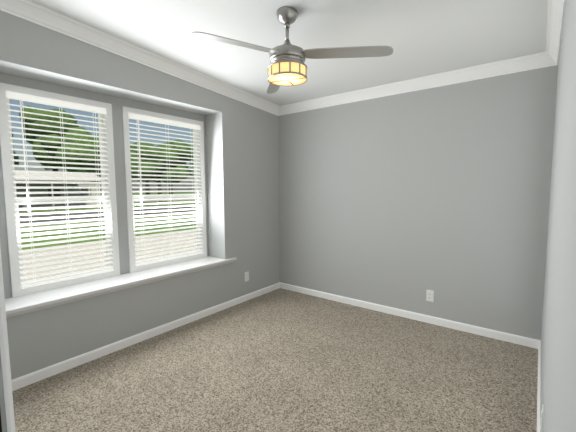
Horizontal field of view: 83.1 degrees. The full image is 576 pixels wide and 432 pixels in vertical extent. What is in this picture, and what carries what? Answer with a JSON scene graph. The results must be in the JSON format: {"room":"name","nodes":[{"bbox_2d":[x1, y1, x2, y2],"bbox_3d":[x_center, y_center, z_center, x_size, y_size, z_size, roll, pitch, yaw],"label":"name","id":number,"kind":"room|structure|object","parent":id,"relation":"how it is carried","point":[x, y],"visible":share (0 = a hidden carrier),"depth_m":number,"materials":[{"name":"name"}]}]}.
{"room":"empty bedroom","nodes":[
{"label":"empty bedroom","id":0,"kind":"room"},
{"bbox_2d":[0,11,279,379],"bbox_3d":[-1.288,-0.188,3.254,0.395,2.796,3.530,3,6,38],"label":"wall","id":1,"kind":"structure","parent":0,"point":[241,151],"depth_m":3.06,"materials":[{"name":"grey paint"}]},
{"bbox_2d":[0,82,119,296],"bbox_3d":[-1.868,-0.202,2.716,0.105,1.570,0.790,3,6,38],"label":"window","id":2,"kind":"structure","parent":1,"relation":"in","point":[9,196],"depth_m":2.59,"materials":[{"name":"white plastic"}]},
{"bbox_2d":[6,91,113,288],"bbox_3d":[-1.834,-0.200,2.689,0.065,1.464,0.682,3,6,38],"label":"window blind","id":3,"kind":"object","parent":2,"relation":"attached to","point":[42,100],"visible":0.92,"depth_m":2.65,"materials":[{"name":"white plastic"}]},
{"bbox_2d":[5,256,236,317],"bbox_3d":[-1.417,0.586,3.032,0.337,0.058,2.240,3,6,38],"label":"window sill","id":4,"kind":"structure","parent":1,"relation":"attached to","point":[22,304],"depth_m":2.73,"materials":[{"name":"white wood"}]},
{"bbox_2d":[0,0,279,115],"bbox_3d":[-1.106,-1.378,3.006,0.082,0.328,3.291,3,6,38],"label":"crown molding","id":5,"kind":"structure","parent":1,"relation":"attached to","point":[32,12],"depth_m":2.66,"materials":[{"name":"white wood"}]},
{"bbox_2d":[11,283,278,390],"bbox_3d":[-1.120,1.077,3.236,0.013,0.076,3.291,3,6,38],"label":"baseboard","id":6,"kind":"structure","parent":1,"relation":"attached to","point":[41,374],"depth_m":2.83,"materials":[{"name":"white wood"}]},
{"bbox_2d":[122,106,206,272],"bbox_3d":[-1.285,-0.269,3.463,0.105,1.570,0.910,3,6,38],"label":"window","id":7,"kind":"structure","parent":1,"relation":"in","point":[126,111],"depth_m":3.38,"materials":[{"name":"white plastic"}]},
{"bbox_2d":[129,113,202,265],"bbox_3d":[-1.251,-0.267,3.437,0.065,1.464,0.802,3,6,38],"label":"window blind","id":8,"kind":"object","parent":7,"relation":"attached to","point":[137,117],"visible":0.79,"depth_m":3.40,"materials":[{"name":"white plastic"}]},
{"bbox_2d":[244,271,248,281],"bbox_3d":[-0.508,0.745,4.004,0.008,0.115,0.070,3,6,38],"label":"electrical outlet","id":9,"kind":"object","parent":1,"relation":"attached to","point":[246,275],"visible":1,"depth_m":4.00,"materials":[{"name":"white plastic"}]},
{"bbox_2d":[12,288,537,431],"bbox_3d":[-0.430,1.284,1.803,2.875,0.100,4.728,3,6,38],"label":"floor","id":10,"kind":"structure","parent":0,"point":[280,360],"depth_m":2.35,"materials":[{"name":"beige carpet"}]},
{"bbox_2d":[29,0,547,105],"bbox_3d":[-0.593,-1.429,1.687,3.490,0.464,4.968,3,6,38],"label":"ceiling","id":11,"kind":"structure","parent":0,"point":[421,38],"depth_m":2.42,"materials":[{"name":"white paint"}]},
{"bbox_2d":[192,6,392,93],"bbox_3d":[-0.027,-1.139,2.081,1.185,0.451,1.136,3,6,38],"label":"ceiling fan","id":12,"kind":"object","parent":11,"relation":"hanging from","point":[287,66],"visible":1,"depth_m":2.11,"materials":[{"name":"silver metal"}]},
{"bbox_2d":[278,65,557,339],"bbox_3d":[1.050,-0.112,3.606,3.115,2.560,0.120,3,6,38],"label":"wall","id":13,"kind":"structure","parent":0,"point":[404,201],"depth_m":3.24,"materials":[{"name":"grey paint"}]},
{"bbox_2d":[279,282,534,347],"bbox_3d":[1.018,1.030,3.649,2.820,0.076,0.013,3,6,38],"label":"baseboard","id":14,"kind":"structure","parent":13,"relation":"attached to","point":[525,341],"depth_m":3.36,"materials":[{"name":"white wood"}]},
{"bbox_2d":[280,53,539,115],"bbox_3d":[0.984,-1.314,3.421,2.700,0.100,0.082,3,6,38],"label":"crown molding","id":15,"kind":"structure","parent":13,"relation":"attached to","point":[532,61],"depth_m":3.15,"materials":[{"name":"white wood"}]},
{"bbox_2d":[426,290,433,301],"bbox_3d":[1.441,0.810,3.302,0.070,0.115,0.008,3,6,38],"label":"electrical outlet","id":16,"kind":"object","parent":13,"relation":"attached to","point":[429,295],"visible":1,"depth_m":3.30,"materials":[{"name":"white plastic"}]},
{"bbox_2d":[540,0,575,431],"bbox_3d":[0.782,-0.037,0.816,0.120,2.888,4.848,3,6,38],"label":"wall","id":17,"kind":"structure","parent":0,"point":[558,370],"depth_m":1.02,"materials":[{"name":"grey paint"}]},
{"bbox_2d":[535,339,540,431],"bbox_3d":[0.700,1.265,0.921,0.013,0.076,4.728,3,6,38],"label":"baseboard","id":18,"kind":"structure","parent":17,"relation":"attached to","point":[537,342],"depth_m":2.19,"materials":[{"name":"white wood"}]},
{"bbox_2d":[540,404,543,431],"bbox_3d":[1.182,0.949,1.515,0.008,0.115,0.070,3,6,38],"label":"electrical outlet","id":19,"kind":"object","parent":17,"relation":"attached to","point":[541,421],"visible":1,"depth_m":1.49,"materials":[{"name":"white plastic"}]},
{"bbox_2d":[540,0,565,67],"bbox_3d":[0.659,-1.244,0.727,0.082,0.428,4.728,3,6,38],"label":"crown molding","id":20,"kind":"structure","parent":17,"relation":"attached to","point":[555,8],"depth_m":2.21,"materials":[{"name":"white wood"}]},
{"bbox_3d":[-1.484,0.011,0.343,3.115,2.896,1.558,3,6,38],"label":"wall","id":21,"kind":"structure","parent":0,"visible":0},
{"bbox_2d":[0,247,15,431],"bbox_3d":[-0.250,0.297,0.326,0.879,2.115,0.132,3,6,38],"label":"door frame","id":22,"kind":"structure","parent":21,"relation":"attached to","point":[7,421],"depth_m":0.63,"materials":[{"name":"white wood"}]},
{"label":"outside","id":23,"kind":"structure","parent":0,"visible":0},
{"bbox_2d":[19,192,196,280],"bbox_3d":[-53.292,-3.213,66.691,159.585,0.200,280.000,3,6,38],"label":"lawn","id":24,"kind":"structure","parent":23,"point":[59,224],"depth_m":15.60,"materials":[{"name":"green plant"}]},
{"bbox_2d":[12,130,18,164],"bbox_3d":[-40.501,-7.237,41.396,10.049,11.981,9.852,3,6,38],"label":"tree","id":25,"kind":"object","parent":24,"relation":"on","point":[15,157],"depth_m":43.98,"materials":[{"name":"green plant"}]},
{"bbox_2d":[19,105,90,171],"bbox_3d":[-37.534,-9.921,52.533,12.334,15.404,8.636,3,6,38],"label":"tree","id":26,"kind":"object","parent":24,"relation":"on","point":[46,133],"depth_m":49.44,"materials":[{"name":"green plant"}]},
{"bbox_2d":[15,172,101,210],"bbox_3d":[-27.727,-2.705,34.407,8.500,4.000,15.100,3,6,38],"label":"carport","id":27,"kind":"object","parent":24,"relation":"on","point":[52,190],"depth_m":36.34,"materials":[{"name":"grey"}]},
{"bbox_2d":[41,131,99,172],"bbox_3d":[-31.725,-7.203,49.031,9.221,10.520,8.114,3,6,38],"label":"tree","id":28,"kind":"object","parent":24,"relation":"on","point":[73,151],"depth_m":46.44,"materials":[{"name":"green plant"}]},
{"bbox_2d":[130,142,157,194],"bbox_3d":[-26.470,-8.614,62.245,9.644,11.029,9.737,3,6,38],"label":"tree","id":29,"kind":"object","parent":24,"relation":"on","point":[137,160],"depth_m":59.14,"materials":[{"name":"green plant"}]},
{"bbox_2d":[136,146,188,201],"bbox_3d":[-18.688,-5.895,47.089,6.019,8.104,7.493,3,6,38],"label":"tree","id":30,"kind":"object","parent":24,"relation":"on","point":[160,161],"depth_m":45.52,"materials":[{"name":"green plant"}]},
{"bbox_2d":[134,199,194,205],"bbox_3d":[3.830,-4.346,68.410,0.120,1.150,77.060,3,6,38],"label":"fence","id":31,"kind":"object","parent":24,"relation":"on","point":[164,200],"depth_m":42.67,"materials":[{"name":"grey"}]},
{"bbox_2d":[156,140,192,193],"bbox_3d":[-19.391,-7.590,54.985,7.790,10.147,7.866,3,6,38],"label":"tree","id":32,"kind":"object","parent":24,"relation":"on","point":[178,147],"depth_m":52.57,"materials":[{"name":"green plant"}]}
]}

